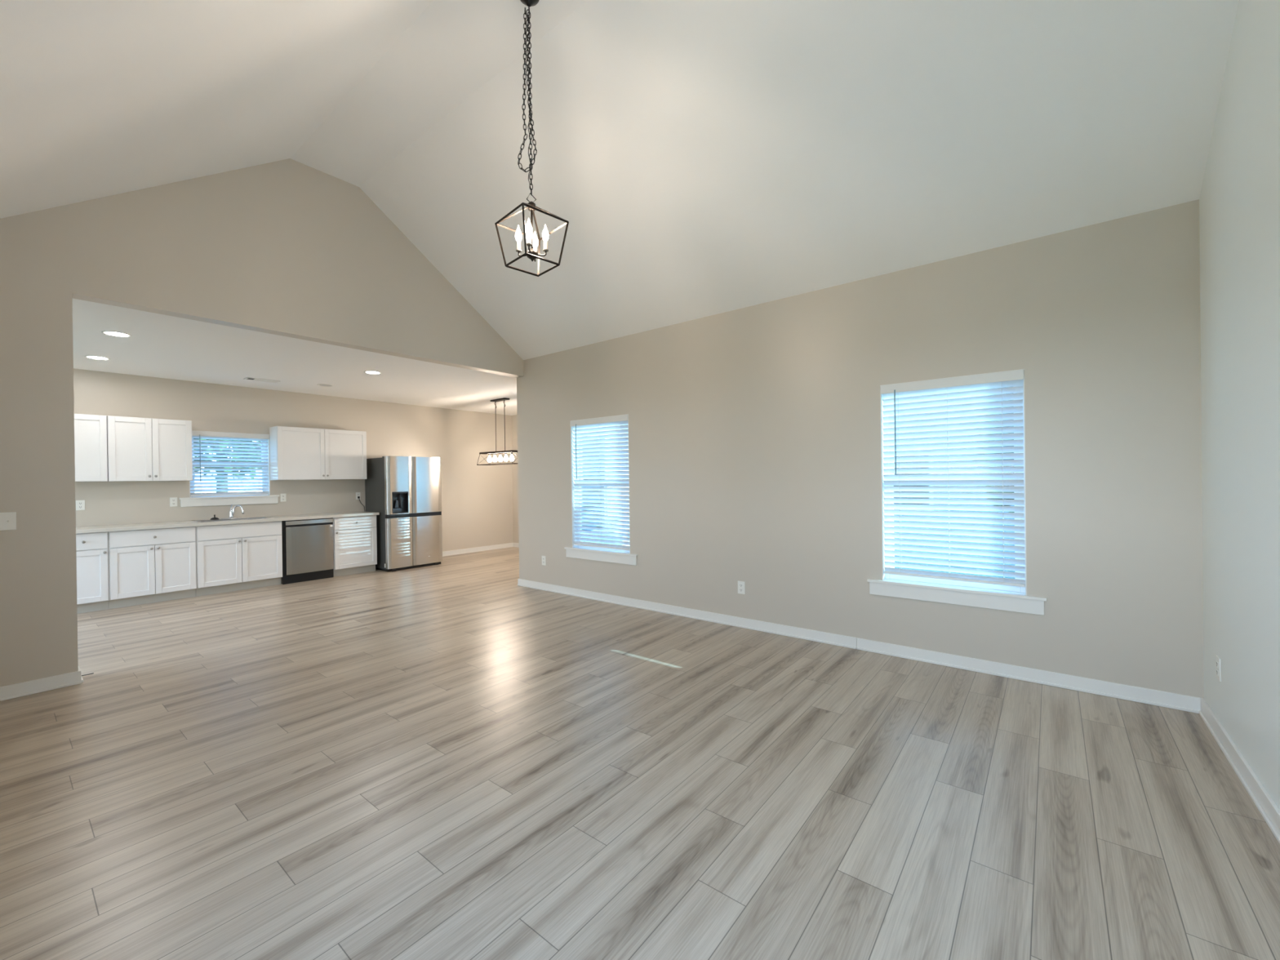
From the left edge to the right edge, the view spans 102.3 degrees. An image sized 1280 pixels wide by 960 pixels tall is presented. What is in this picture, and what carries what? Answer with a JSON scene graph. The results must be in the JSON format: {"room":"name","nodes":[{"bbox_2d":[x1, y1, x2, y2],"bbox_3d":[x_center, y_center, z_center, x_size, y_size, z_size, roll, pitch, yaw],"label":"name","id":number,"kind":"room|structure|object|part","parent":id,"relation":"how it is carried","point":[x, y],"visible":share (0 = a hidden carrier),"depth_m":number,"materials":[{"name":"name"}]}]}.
{"room":"empty living room","nodes":[
{"label":"empty living room","id":0,"kind":"room"},
{"bbox_2d":[73,368,513,551],"bbox_3d":[-5.383,0.017,7.456,0.142,2.837,8.843,-1,0,39],"label":"wall","id":1,"kind":"structure","parent":0,"point":[477,500],"depth_m":7.84,"materials":[{"name":"beige paint"}]},
{"bbox_2d":[75,500,84,510],"bbox_3d":[-6.472,0.292,5.965,0.009,0.117,0.072,-1,0,39],"label":"wall outlet","id":2,"kind":"object","parent":1,"relation":"attached to","point":[80,504],"visible":0.98,"depth_m":5.96,"materials":[{"name":"white plastic"}]},
{"bbox_2d":[74,413,107,481],"bbox_3d":[-6.459,-0.357,5.708,0.358,0.758,0.760,-1,0,39],"label":"upper cabinet","id":3,"kind":"object","parent":1,"relation":"attached to","point":[90,430],"visible":0.25,"depth_m":5.82,"materials":[{"name":"white paint"}]},
{"bbox_2d":[106,415,192,481],"bbox_3d":[-5.988,-0.364,6.300,0.358,0.758,0.743,-1,0,39],"label":"upper cabinet","id":4,"kind":"object","parent":1,"relation":"attached to","point":[139,449],"visible":1,"depth_m":6.18,"materials":[{"name":"white paint"}]},
{"bbox_3d":[-5.993,-0.363,6.068,0.019,0.747,0.367,-1,0,39],"label":"door","id":5,"kind":"part","parent":4,"relation":"part of","materials":[{"name":"white paint"}]},
{"bbox_3d":[-5.762,-0.367,6.357,0.019,0.747,0.367,-1,0,39],"label":"door","id":6,"kind":"part","parent":4,"relation":"part of","materials":[{"name":"white paint"}]},
{"bbox_2d":[169,497,177,506],"bbox_3d":[-5.967,0.281,6.599,0.009,0.117,0.072,-1,0,39],"label":"wall outlet","id":7,"kind":"object","parent":1,"relation":"attached to","point":[173,500],"visible":1,"depth_m":6.60,"materials":[{"name":"white plastic"}]},
{"bbox_2d":[178,430,279,506],"bbox_3d":[-5.642,-0.154,7.104,0.165,0.996,1.095,-1,0,39],"label":"window","id":8,"kind":"structure","parent":1,"relation":"in","point":[193,501],"depth_m":7.08,"materials":[{"name":"white plastic"}]},
{"bbox_3d":[-5.697,-0.404,7.144,0.024,0.423,0.813,-1,0,39],"label":"sash","id":9,"kind":"part","parent":8,"relation":"part of","materials":[{"name":"white plastic"}]},
{"bbox_3d":[-5.671,-0.021,7.129,0.024,0.423,0.813,-1,0,39],"label":"sash","id":10,"kind":"part","parent":8,"relation":"part of","materials":[{"name":"white plastic"}]},
{"bbox_2d":[190,431,269,496],"bbox_3d":[-5.615,-0.217,7.082,0.082,0.862,0.879,-1,0,39],"label":"window blind","id":11,"kind":"object","parent":8,"relation":"attached to","point":[220,436],"visible":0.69,"depth_m":7.08,"materials":[{"name":"white plastic"}]},
{"bbox_3d":[-5.621,0.205,7.092,0.030,0.018,0.865,-1,0,39],"label":"rail","id":12,"kind":"part","parent":11,"relation":"part of","materials":[{"name":"white plastic"}]},
{"bbox_2d":[280,493,286,502],"bbox_3d":[-5.216,0.258,7.542,0.009,0.117,0.072,-1,0,39],"label":"wall outlet","id":13,"kind":"object","parent":1,"relation":"attached to","point":[282,496],"visible":1,"depth_m":7.54,"materials":[{"name":"white plastic"}]},
{"bbox_2d":[269,426,366,479],"bbox_3d":[-4.812,-0.384,7.777,0.358,0.758,1.203,-1,0,39],"label":"upper cabinet","id":14,"kind":"object","parent":1,"relation":"attached to","point":[295,453],"visible":1,"depth_m":7.61,"materials":[{"name":"white paint"}]},
{"bbox_3d":[-4.888,-0.381,7.455,0.019,0.747,0.597,-1,0,39],"label":"door","id":15,"kind":"part","parent":14,"relation":"part of","materials":[{"name":"white paint"}]},
{"bbox_3d":[-4.515,-0.387,7.924,0.019,0.747,0.597,-1,0,39],"label":"door","id":16,"kind":"part","parent":14,"relation":"part of","materials":[{"name":"white paint"}]},
{"bbox_2d":[355,492,360,499],"bbox_3d":[-4.567,0.258,8.357,0.009,0.117,0.072,-1,0,39],"label":"wall outlet","id":17,"kind":"object","parent":1,"relation":"attached to","point":[357,494],"visible":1,"depth_m":8.35,"materials":[{"name":"white plastic"}]},
{"bbox_2d":[442,542,513,556],"bbox_3d":[-3.270,1.358,9.958,0.025,0.088,2.039,-1,0,39],"label":"baseboard","id":18,"kind":"structure","parent":1,"relation":"attached to","point":[508,544],"depth_m":10.06,"materials":[{"name":"white paint"}]},
{"bbox_2d":[72,298,516,415],"bbox_3d":[-4.059,-1.365,6.384,3.289,0.100,8.843,-1,0,39],"label":"ceiling","id":19,"kind":"structure","parent":0,"point":[159,345],"depth_m":5.82,"materials":[{"name":"white paint"}]},
{"bbox_2d":[84,355,110,359],"bbox_3d":[-5.726,-1.289,5.444,0.192,0.005,0.192,-1,0,39],"label":"recessed light","id":20,"kind":"object","parent":19,"relation":"in","point":[98,357],"visible":1,"depth_m":5.44,"materials":[{"name":"white paint"}]},
{"bbox_2d":[101,330,132,337],"bbox_3d":[-4.662,-1.300,4.597,0.192,0.005,0.192,-1,0,39],"label":"recessed light","id":21,"kind":"object","parent":19,"relation":"in","point":[106,332],"visible":1,"depth_m":4.59,"materials":[{"name":"white paint"}]},
{"bbox_2d":[243,377,279,382],"bbox_3d":[-4.925,-1.300,6.723,0.170,0.008,0.360,-1,0,39],"label":"ceiling vent","id":22,"kind":"object","parent":19,"relation":"in","point":[246,378],"visible":1,"depth_m":6.70,"materials":[{"name":"white paint"}]},
{"bbox_2d":[317,383,333,386],"bbox_3d":[-4.357,-1.311,7.140,0.192,0.005,0.192,-1,0,39],"label":"recessed light","id":23,"kind":"object","parent":19,"relation":"in","point":[319,384],"visible":1,"depth_m":7.13,"materials":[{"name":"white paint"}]},
{"bbox_2d":[364,370,381,374],"bbox_3d":[-3.288,-1.322,6.347,0.192,0.005,0.192,-1,0,39],"label":"recessed light","id":24,"kind":"object","parent":19,"relation":"in","point":[366,371],"visible":1,"depth_m":6.34,"materials":[{"name":"white paint"}]},
{"bbox_2d":[476,397,517,465],"bbox_3d":[-2.325,-0.800,8.584,0.971,1.086,0.271,-1,0,39],"label":"linear chandelier","id":25,"kind":"object","parent":19,"relation":"hanging from","point":[505,458],"visible":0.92,"depth_m":8.56,"materials":[{"name":"brown metal"}]},
{"bbox_2d":[487,453,491,462],"bbox_3d":[-2.561,-0.380,8.777,0.071,0.157,0.072,-1,0,39],"label":"socket","id":26,"kind":"object","parent":25,"relation":"attached to","point":[489,459],"depth_m":8.76,"materials":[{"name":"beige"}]},
{"bbox_2d":[493,453,497,462],"bbox_3d":[-2.443,-0.381,8.683,0.071,0.157,0.072,-1,0,39],"label":"bulb","id":27,"kind":"object","parent":25,"relation":"attached to","point":[495,459],"depth_m":8.66,"materials":[{"name":"white glass"}]},
{"bbox_3d":[-2.421,-0.896,8.659,0.010,0.857,0.010,-1,0,39],"label":"rod","id":28,"kind":"part","parent":25,"relation":"part of","materials":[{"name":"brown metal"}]},
{"bbox_3d":[-2.321,-0.458,8.585,0.890,0.030,0.210,-1,0,39],"label":"frame","id":29,"kind":"part","parent":25,"relation":"part of","materials":[{"name":"brown metal"}]},
{"bbox_2d":[497,453,502,462],"bbox_3d":[-2.325,-0.383,8.589,0.071,0.157,0.072,-1,0,39],"label":"bulb","id":30,"kind":"object","parent":25,"relation":"attached to","point":[500,459],"depth_m":8.57,"materials":[{"name":"beige glass"}]},
{"bbox_3d":[-2.232,-0.898,8.509,0.010,0.857,0.010,-1,0,39],"label":"rod","id":31,"kind":"part","parent":25,"relation":"part of","materials":[{"name":"brown metal"}]},
{"bbox_2d":[503,452,508,461],"bbox_3d":[-2.207,-0.384,8.495,0.071,0.157,0.072,-1,0,39],"label":"bulb","id":32,"kind":"object","parent":25,"relation":"attached to","point":[505,458],"depth_m":8.48,"materials":[{"name":"white glass"}]},
{"bbox_2d":[509,452,514,461],"bbox_3d":[-2.088,-0.385,8.401,0.071,0.157,0.072,-1,0,39],"label":"bulb","id":33,"kind":"object","parent":25,"relation":"attached to","point":[510,458],"depth_m":8.38,"materials":[{"name":"white glass"}]},
{"bbox_2d":[0,158,629,686],"bbox_3d":[-2.709,-0.753,5.317,0.142,4.321,8.843,-1,0,39],"label":"wall","id":34,"kind":"structure","parent":0,"point":[289,247],"depth_m":4.02,"materials":[{"name":"beige paint"}]},
{"bbox_2d":[0,511,16,530],"bbox_3d":[-4.140,0.270,3.377,0.020,0.117,0.072,-1,0,39],"label":"light switch","id":35,"kind":"object","parent":34,"relation":"attached to","point":[7,520],"visible":1,"depth_m":3.38,"materials":[{"name":"white plastic"}]},
{"bbox_2d":[0,666,83,701],"bbox_3d":[-4.667,1.396,2.830,0.192,0.088,2.187,-1,0,39],"label":"baseboard","id":36,"kind":"structure","parent":34,"relation":"attached to","point":[29,687],"depth_m":3.48,"materials":[{"name":"white paint"}]},
{"bbox_2d":[582,431,608,534],"bbox_3d":[-0.846,0.105,7.674,0.165,1.638,1.160,-1,0,39],"label":"window","id":37,"kind":"structure","parent":34,"relation":"in","point":[588,432],"depth_m":7.97,"materials":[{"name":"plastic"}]},
{"bbox_2d":[581,435,603,530],"bbox_3d":[-0.875,0.033,7.696,0.082,1.486,0.944,-1,0,39],"label":"window blind","id":38,"kind":"object","parent":37,"relation":"attached to","point":[585,436],"visible":0.06,"depth_m":7.84,"materials":[{"name":"white plastic"}]},
{"bbox_3d":[-0.812,0.398,7.650,0.024,0.744,0.878,-1,0,39],"label":"sash","id":39,"kind":"part","parent":37,"relation":"part of","materials":[{"name":"white plastic"}]},
{"bbox_2d":[511,414,601,542],"bbox_3d":[-1.332,-0.040,9.791,3.289,2.837,0.142,-1,0,39],"label":"wall","id":40,"kind":"structure","parent":0,"point":[514,418],"depth_m":10.70,"materials":[{"name":"beige paint"}]},
{"bbox_2d":[513,542,519,547],"bbox_3d":[-1.361,1.335,9.725,3.275,0.088,0.025,-1,0,39],"label":"baseboard","id":41,"kind":"structure","parent":40,"relation":"attached to","point":[515,544],"depth_m":10.67,"materials":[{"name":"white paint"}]},
{"bbox_2d":[0,0,1239,359],"bbox_3d":[-0.568,-2.206,2.954,6.174,1.695,4.963,-1,0,39],"label":"ceiling","id":42,"kind":"structure","parent":0,"point":[700,158],"depth_m":3.31,"materials":[{"name":"white paint"}]},
{"bbox_2d":[494,0,568,276],"bbox_3d":[-0.663,-2.114,3.128,0.326,1.636,0.326,-1,0,-44],"label":"lantern pendant","id":43,"kind":"object","parent":42,"relation":"hanging from","point":[532,254],"visible":1,"depth_m":3.13,"materials":[{"name":"brown metal"}]},
{"bbox_3d":[-0.737,-1.497,3.131,0.038,0.099,0.039,-1,0,39],"label":"bulb","id":44,"kind":"part","parent":43,"relation":"part of","materials":[{"name":"beige glass"}]},
{"bbox_3d":[-0.671,-2.310,3.122,0.024,1.107,0.012,-1,0,0],"label":"cord","id":45,"kind":"part","parent":43,"relation":"part of","materials":[{"name":"black plastic"}]},
{"bbox_3d":[-0.657,-1.498,3.048,0.038,0.099,0.039,-1,0,39],"label":"bulb","id":46,"kind":"part","parent":43,"relation":"part of","materials":[{"name":"beige glass"}]},
{"bbox_3d":[-0.666,-2.298,3.127,0.018,1.140,0.018,-1,0,-45],"label":"hanging chain","id":47,"kind":"part","parent":43,"relation":"part of","materials":[{"name":"black metal"}]},
{"bbox_3d":[-0.655,-1.510,3.130,0.012,0.263,0.012,-1,0,39],"label":"stem","id":48,"kind":"part","parent":43,"relation":"part of","materials":[{"name":"brown metal"}]},
{"bbox_3d":[-0.654,-1.365,3.130,0.072,0.078,0.072,-1,0,39],"label":"lamp shade","id":49,"kind":"part","parent":43,"relation":"part of","materials":[{"name":"brown metal"}]},
{"bbox_3d":[-0.654,-1.499,3.212,0.038,0.099,0.039,-1,0,39],"label":"bulb","id":50,"kind":"part","parent":43,"relation":"part of","materials":[{"name":"beige glass"}]},
{"bbox_3d":[-0.573,-1.500,3.128,0.038,0.099,0.039,-1,0,39],"label":"bulb","id":51,"kind":"part","parent":43,"relation":"part of","materials":[{"name":"beige glass"}]},
{"bbox_2d":[0,546,1279,959],"bbox_3d":[-1.609,1.397,4.469,9.663,0.001,8.759,-1,0,39],"label":"floor","id":52,"kind":"structure","parent":0,"point":[454,758],"depth_m":2.26,"materials":[{"name":"grey laminate"}]},
{"bbox_2d":[75,531,109,613],"bbox_3d":[-6.239,1.014,5.757,0.616,0.874,0.379,-1,0,39],"label":"base cabinet","id":53,"kind":"object","parent":52,"relation":"on","point":[91,548],"visible":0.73,"depth_m":5.64,"materials":[{"name":"white paint"}]},
{"bbox_3d":[-6.032,0.671,5.588,0.019,0.176,0.363,-1,0,39],"label":"drawer","id":54,"kind":"part","parent":53,"relation":"part of","materials":[{"name":"white paint"}]},
{"bbox_3d":[-6.027,1.053,5.589,0.019,0.569,0.363,-1,0,39],"label":"door","id":55,"kind":"part","parent":53,"relation":"part of","materials":[{"name":"white paint"}]},
{"bbox_2d":[107,526,196,608],"bbox_3d":[-5.885,1.009,6.201,0.616,0.874,0.752,-1,0,39],"label":"base cabinet","id":56,"kind":"object","parent":52,"relation":"on","point":[146,566],"visible":0.98,"depth_m":6.01,"materials":[{"name":"white paint"}]},
{"bbox_3d":[-5.789,1.049,5.888,0.019,0.569,0.366,-1,0,39],"label":"door","id":57,"kind":"part","parent":56,"relation":"part of","materials":[{"name":"white paint"}]},
{"bbox_3d":[-5.678,0.665,6.032,0.019,0.176,0.736,-1,0,39],"label":"drawer","id":58,"kind":"part","parent":56,"relation":"part of","materials":[{"name":"white paint"}]},
{"bbox_3d":[-5.558,1.045,6.178,0.019,0.569,0.366,-1,0,39],"label":"door","id":59,"kind":"part","parent":56,"relation":"part of","materials":[{"name":"white paint"}]},
{"bbox_2d":[195,520,282,596],"bbox_3d":[-5.369,1.000,6.850,0.616,0.874,0.903,-1,0,39],"label":"base cabinet","id":60,"kind":"object","parent":52,"relation":"on","point":[229,557],"visible":0.95,"depth_m":6.65,"materials":[{"name":"white paint"}]},
{"bbox_3d":[-5.296,1.041,6.507,0.019,0.569,0.441,-1,0,39],"label":"door","id":61,"kind":"part","parent":60,"relation":"part of","materials":[{"name":"white paint"}]},
{"bbox_2d":[75,511,379,533],"bbox_3d":[-5.362,0.542,6.856,0.629,0.038,3.435,-1,0,39],"label":"countertop","id":62,"kind":"structure","parent":60,"relation":"on","point":[104,528],"depth_m":6.42,"materials":[{"name":"grey stone"}]},
{"bbox_2d":[220,504,244,519],"bbox_3d":[-5.468,0.425,6.922,0.176,0.187,0.220,-1,0,39],"label":"kitchen faucet","id":63,"kind":"object","parent":62,"relation":"on","point":[231,511],"visible":1,"depth_m":6.95,"materials":[{"name":"silver metal"}]},
{"bbox_3d":[-5.426,0.405,6.955,0.180,0.137,0.027,-1,0,4],"label":"spout","id":64,"kind":"part","parent":63,"relation":"part of","materials":[{"name":"silver metal"}]},
{"bbox_2d":[193,516,275,522],"bbox_3d":[-5.381,0.540,6.848,0.444,0.043,0.784,-1,0,39],"label":"sink","id":65,"kind":"object","parent":62,"relation":"in","point":[253,517],"visible":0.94,"depth_m":6.89,"materials":[{"name":"silver metal"}]},
{"bbox_2d":[209,514,218,519],"bbox_3d":[-5.620,0.489,6.814,0.096,0.063,0.096,-1,0,39],"label":"stopper","id":66,"kind":"object","parent":65,"relation":"on","point":[214,517],"visible":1,"depth_m":6.79,"materials":[{"name":"black plastic"}]},
{"bbox_3d":[-5.162,0.657,6.681,0.019,0.176,0.887,-1,0,39],"label":"drawer","id":67,"kind":"part","parent":60,"relation":"part of","materials":[{"name":"white paint"}]},
{"bbox_3d":[-5.018,1.036,6.856,0.019,0.569,0.441,-1,0,39],"label":"door","id":68,"kind":"part","parent":60,"relation":"part of","materials":[{"name":"white paint"}]},
{"bbox_2d":[281,517,333,584],"bbox_3d":[-4.888,0.995,7.457,0.596,0.870,0.639,-1,0,39],"label":"dishwasher","id":69,"kind":"object","parent":52,"relation":"on","point":[308,547],"visible":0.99,"depth_m":7.26,"materials":[{"name":"silver metal"}]},
{"bbox_3d":[-4.688,1.368,7.300,0.006,0.118,0.636,-1,0,39],"label":"kick plate","id":70,"kind":"part","parent":69,"relation":"part of","materials":[{"name":"black plastic"}]},
{"bbox_3d":[-4.673,0.592,7.300,0.018,0.054,0.596,-1,0,39],"label":"control panel","id":71,"kind":"part","parent":69,"relation":"part of","materials":[{"name":"silver metal"}]},
{"bbox_2d":[333,515,377,576],"bbox_3d":[-4.493,0.986,7.949,0.616,0.874,0.618,-1,0,39],"label":"base cabinet","id":72,"kind":"object","parent":52,"relation":"on","point":[354,538],"visible":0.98,"depth_m":7.77,"materials":[{"name":"white paint"}]},
{"bbox_3d":[-4.286,0.643,7.780,0.019,0.176,0.602,-1,0,39],"label":"drawer","id":73,"kind":"part","parent":72,"relation":"part of","materials":[{"name":"white paint"}]},
{"bbox_3d":[-4.281,1.024,7.781,0.019,0.569,0.602,-1,0,39],"label":"door","id":74,"kind":"part","parent":72,"relation":"part of","materials":[{"name":"white paint"}]},
{"bbox_2d":[364,456,442,571],"bbox_3d":[-3.882,0.522,8.499,0.770,1.784,0.910,-1,0,39],"label":"refrigerator","id":75,"kind":"object","parent":52,"relation":"on","point":[406,491],"visible":0.99,"depth_m":8.19,"materials":[{"name":"grey metal"}]},
{"bbox_3d":[-3.781,0.081,8.086,0.085,0.902,0.399,-1,0,39],"label":"door","id":76,"kind":"part","parent":75,"relation":"part of","materials":[{"name":"silver metal"}]},
{"bbox_3d":[-3.770,0.980,8.089,0.085,0.777,0.399,-1,0,39],"label":"door","id":77,"kind":"part","parent":75,"relation":"part of","materials":[{"name":"silver metal"}]},
{"bbox_3d":[-3.765,0.337,8.103,0.023,0.259,0.038,-1,0,20],"label":"water spout","id":78,"kind":"part","parent":75,"relation":"part of","materials":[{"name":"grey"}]},
{"bbox_3d":[-3.496,0.076,8.444,0.085,0.902,0.505,-1,0,39],"label":"door","id":79,"kind":"part","parent":75,"relation":"part of","materials":[{"name":"silver metal"}]},
{"bbox_3d":[-3.485,0.976,8.447,0.085,0.777,0.505,-1,0,39],"label":"door","id":80,"kind":"part","parent":75,"relation":"part of","materials":[{"name":"silver metal"}]},
{"bbox_2d":[516,199,1204,697],"bbox_3d":[0.904,-0.110,4.890,6.316,2.947,0.142,-1,0,39],"label":"wall","id":81,"kind":"structure","parent":0,"point":[754,431],"depth_m":3.90,"materials":[{"name":"beige paint"}]},
{"bbox_2d":[542,555,546,565],"bbox_3d":[-1.212,1.014,6.493,0.072,0.117,0.009,-1,0,39],"label":"wall outlet","id":82,"kind":"object","parent":81,"relation":"attached to","point":[544,557],"visible":1,"depth_m":6.48,"materials":[{"name":"white plastic"}]},
{"bbox_2d":[564,413,637,565],"bbox_3d":[-0.435,0.105,5.936,1.112,1.638,0.165,-1,0,39],"label":"window","id":83,"kind":"structure","parent":81,"relation":"in","point":[616,556],"depth_m":5.99,"materials":[{"name":"white plastic"}]},
{"bbox_2d":[569,414,629,550],"bbox_3d":[-0.458,0.033,5.908,0.896,1.486,0.082,-1,0,39],"label":"window blind","id":84,"kind":"object","parent":83,"relation":"attached to","point":[603,472],"visible":0.93,"depth_m":5.90,"materials":[{"name":"white plastic"}]},
{"bbox_3d":[-0.703,0.053,6.121,0.002,1.430,0.050,-1,0,39],"label":"ladder cord","id":85,"kind":"part","parent":84,"relation":"part of","materials":[{"name":"white fabric"}]},
{"bbox_3d":[-0.449,0.051,5.919,0.002,1.430,0.050,-1,0,39],"label":"ladder cord","id":86,"kind":"part","parent":84,"relation":"part of","materials":[{"name":"white fabric"}]},
{"bbox_3d":[-0.440,0.767,5.921,0.882,0.018,0.030,-1,0,39],"label":"rail","id":87,"kind":"part","parent":84,"relation":"part of","materials":[{"name":"white plastic"}]},
{"bbox_3d":[-0.195,0.048,5.717,0.002,1.430,0.050,-1,0,39],"label":"ladder cord","id":88,"kind":"part","parent":84,"relation":"part of","materials":[{"name":"white fabric"}]},
{"bbox_3d":[-0.407,0.398,5.968,0.830,0.742,0.024,-1,0,39],"label":"sash","id":89,"kind":"part","parent":83,"relation":"part of","materials":[{"name":"white plastic"}]},
{"bbox_2d":[737,581,745,594],"bbox_3d":[0.939,0.998,4.781,0.072,0.117,0.009,-1,0,39],"label":"wall outlet","id":90,"kind":"object","parent":81,"relation":"attached to","point":[741,588],"visible":1,"depth_m":4.78,"materials":[{"name":"white plastic"}]},
{"bbox_2d":[517,578,1200,713],"bbox_3d":[0.844,1.320,4.941,6.185,0.088,0.167,-1,0,39],"label":"baseboard","id":91,"kind":"structure","parent":81,"relation":"attached to","point":[1132,693],"depth_m":3.84,"materials":[{"name":"white paint"}]},
{"bbox_2d":[866,368,1046,615],"bbox_3d":[2.268,0.076,3.783,1.112,1.638,0.165,-1,0,39],"label":"window","id":92,"kind":"structure","parent":81,"relation":"in","point":[1016,602],"depth_m":3.71,"materials":[{"name":"white plastic"}]},
{"bbox_2d":[880,369,1025,586],"bbox_3d":[2.245,-0.005,3.755,0.896,1.466,0.082,-1,0,39],"label":"window blind","id":93,"kind":"object","parent":92,"relation":"attached to","point":[1010,379],"visible":1,"depth_m":3.73,"materials":[{"name":"white plastic"}]},
{"bbox_3d":[2.000,0.015,3.968,0.002,1.410,0.050,-1,0,39],"label":"ladder cord","id":94,"kind":"part","parent":93,"relation":"part of","materials":[{"name":"white fabric"}]},
{"bbox_3d":[2.254,0.013,3.766,0.002,1.410,0.050,-1,0,39],"label":"ladder cord","id":95,"kind":"part","parent":93,"relation":"part of","materials":[{"name":"white fabric"}]},
{"bbox_3d":[2.263,0.719,3.768,0.882,0.018,0.030,-1,0,39],"label":"rail","id":96,"kind":"part","parent":93,"relation":"part of","materials":[{"name":"white plastic"}]},
{"bbox_3d":[2.508,0.010,3.564,0.002,1.410,0.050,-1,0,39],"label":"ladder cord","id":97,"kind":"part","parent":93,"relation":"part of","materials":[{"name":"white fabric"}]},
{"bbox_3d":[2.304,-0.337,3.833,0.830,0.741,0.024,-1,0,39],"label":"sash","id":98,"kind":"part","parent":92,"relation":"part of","materials":[{"name":"white plastic"}]},
{"bbox_3d":[2.296,0.368,3.815,0.830,0.747,0.024,-1,0,39],"label":"sash","id":99,"kind":"part","parent":92,"relation":"part of","materials":[{"name":"white plastic"}]},
{"bbox_2d":[1199,0,1279,809],"bbox_3d":[1.809,-0.798,1.080,0.142,4.321,4.963,-1,0,39],"label":"wall","id":100,"kind":"structure","parent":0,"point":[1239,199],"depth_m":2.30,"materials":[{"name":"white paint"}]},
{"bbox_2d":[1216,655,1221,681],"bbox_3d":[3.008,0.979,2.683,0.009,0.117,0.072,-1,0,39],"label":"wall outlet","id":101,"kind":"object","parent":100,"relation":"attached to","point":[1218,659],"visible":1,"depth_m":2.67,"materials":[{"name":"white plastic"}]},
{"bbox_2d":[1198,697,1279,844],"bbox_3d":[1.770,1.319,1.138,0.025,0.088,4.679,-1,0,39],"label":"baseboard","id":102,"kind":"structure","parent":100,"relation":"attached to","point":[1266,806],"depth_m":2.29,"materials":[{"name":"white paint"}]},
{"label":"outside","id":103,"kind":"structure","parent":0,"visible":0},
{"bbox_2d":[894,560,1015,578],"bbox_3d":[0.024,1.863,0.005,120.000,0.250,120.000,-1,0,39],"label":"ground","id":104,"kind":"structure","parent":103,"point":[895,561],"depth_m":9.41,"materials":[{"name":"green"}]},
{"bbox_2d":[193,438,262,492],"bbox_3d":[-13.611,-1.344,16.750,5.546,6.423,5.633,-1,0,39],"label":"tree","id":105,"kind":"object","parent":104,"relation":"on","point":[193,438],"visible":0.02,"depth_m":16.30,"materials":[{"name":"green plant"}]},
{"bbox_2d":[893,388,1014,565],"bbox_3d":[3.773,-1.256,16.794,18.000,5.800,9.000,-1,0,39],"label":"house","id":106,"kind":"structure","parent":104,"relation":"on","point":[988,388],"depth_m":9.96,"materials":[{"name":"grey"}]},
{"bbox_3d":[5.340,-0.008,10.398,0.860,1.160,0.020,-1,0,39],"label":"house pane","id":107,"kind":"part","parent":106,"relation":"part of","materials":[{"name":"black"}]},
{"bbox_2d":[968,386,1014,512],"bbox_3d":[5.620,-0.147,6.553,2.632,3.607,2.570,-1,0,39],"label":"tree","id":108,"kind":"object","parent":104,"relation":"on","point":[1005,387],"visible":0.02,"depth_m":6.78,"materials":[{"name":"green plant"}]}
]}

